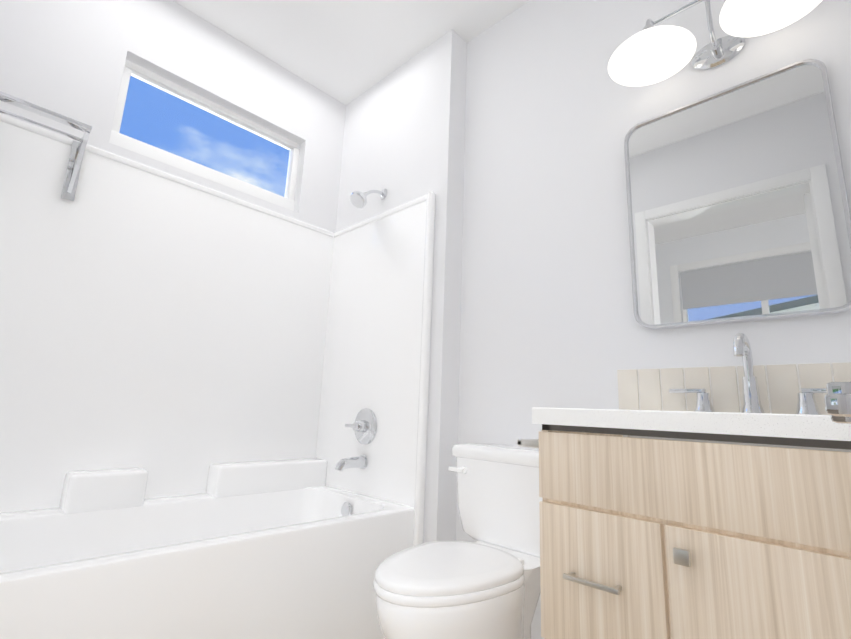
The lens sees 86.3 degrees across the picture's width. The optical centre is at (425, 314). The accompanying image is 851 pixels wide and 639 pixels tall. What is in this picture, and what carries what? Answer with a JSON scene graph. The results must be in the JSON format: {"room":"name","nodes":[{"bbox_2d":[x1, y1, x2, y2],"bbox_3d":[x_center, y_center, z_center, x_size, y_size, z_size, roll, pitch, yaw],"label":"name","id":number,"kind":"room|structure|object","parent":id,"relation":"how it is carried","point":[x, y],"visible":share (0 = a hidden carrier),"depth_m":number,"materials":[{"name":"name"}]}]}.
{"room":"bathroom","nodes":[
{"label":"bathroom","id":0,"kind":"room"},
{"bbox_2d":[0,0,345,231],"bbox_3d":[-1.074,-0.086,2.105,0.150,2.700,1.914,-9,-16,43],"label":"wall","id":1,"kind":"structure","parent":0,"point":[67,58],"depth_m":2.05,"materials":[{"name":"white paint"}]},
{"bbox_2d":[109,59,299,210],"bbox_3d":[-1.047,-0.838,2.272,0.065,0.438,0.873,-9,-16,43],"label":"window","id":2,"kind":"structure","parent":1,"relation":"in","point":[177,91],"depth_m":2.21,"materials":[{"name":"white plastic"}]},
{"bbox_2d":[173,0,529,104],"bbox_3d":[-0.162,-1.594,1.573,2.540,0.100,1.914,-9,-16,43],"label":"ceiling","id":3,"kind":"structure","parent":0,"point":[345,52],"depth_m":2.24,"materials":[{"name":"white paint"}]},
{"bbox_2d":[336,29,466,542],"bbox_3d":[-0.138,-0.002,2.331,0.865,2.700,0.270,-9,-16,43],"label":"wall","id":4,"kind":"structure","parent":0,"point":[404,136],"depth_m":2.18,"materials":[{"name":"white paint"}]},
{"bbox_2d":[456,0,850,638],"bbox_3d":[0.760,-0.131,1.552,1.525,2.700,0.155,-9,-16,43],"label":"wall","id":5,"kind":"structure","parent":0,"point":[554,112],"depth_m":1.72,"materials":[{"name":"white paint"}]},
{"bbox_2d":[608,0,821,85],"bbox_3d":[0.842,-0.908,1.364,0.574,0.204,0.260,-9,-16,43],"label":"sconce","id":6,"kind":"object","parent":5,"relation":"attached to","point":[649,53],"visible":1,"depth_m":1.42,"materials":[{"name":"white glass"}]},
{"bbox_2d":[624,59,850,329],"bbox_3d":[0.880,-0.330,1.346,0.533,0.715,0.032,-9,-16,43],"label":"mirror","id":7,"kind":"object","parent":5,"relation":"attached to","point":[738,204],"visible":0.96,"depth_m":1.30,"materials":[{"name":"silver metal"}]},
{"bbox_3d":[-0.267,1.125,1.003,2.540,0.060,1.914,-9,-16,43],"label":"floor","id":8,"kind":"structure","parent":0,"visible":0},
{"bbox_2d":[0,113,435,638],"bbox_3d":[-0.794,0.189,1.653,0.802,1.998,1.519,-9,-16,43],"label":"shower","id":9,"kind":"object","parent":8,"relation":"on","point":[213,413],"visible":1,"depth_m":1.81,"materials":[{"name":"white plastic"}]},
{"bbox_2d":[0,91,91,200],"bbox_3d":[-1.359,-0.587,1.575,0.220,0.240,0.295,-9,-16,43],"label":"towel rack","id":10,"kind":"object","parent":9,"relation":"attached to","point":[73,171],"visible":1,"depth_m":1.62,"materials":[{"name":"silver metal"}]},
{"bbox_2d":[373,443,541,638],"bbox_3d":[0.146,0.782,1.297,0.488,0.762,0.709,-9,-16,43],"label":"toilet","id":11,"kind":"object","parent":8,"relation":"on","point":[486,585],"visible":0.85,"depth_m":1.22,"materials":[{"name":"white ceramic"}]},
{"bbox_2d":[517,333,850,638],"bbox_3d":[0.656,0.566,0.994,0.819,1.101,0.521,-9,-16,43],"label":"vanity cabinet","id":12,"kind":"object","parent":8,"relation":"on","point":[712,502],"visible":0.98,"depth_m":0.89,"materials":[{"name":"brown wood"}]},
{"bbox_3d":[0.601,-0.378,0.402,0.120,2.700,1.759,-9,-16,43],"label":"wall","id":13,"kind":"structure","parent":0,"visible":0},
{"bbox_2d":[824,382,850,423],"bbox_3d":[0.485,0.081,0.419,0.174,0.064,0.172,-9,-16,43],"label":"hanger","id":14,"kind":"object","parent":13,"relation":"attached to","point":[837,400],"visible":1,"depth_m":0.41,"materials":[{"name":"silver metal"}]}
]}

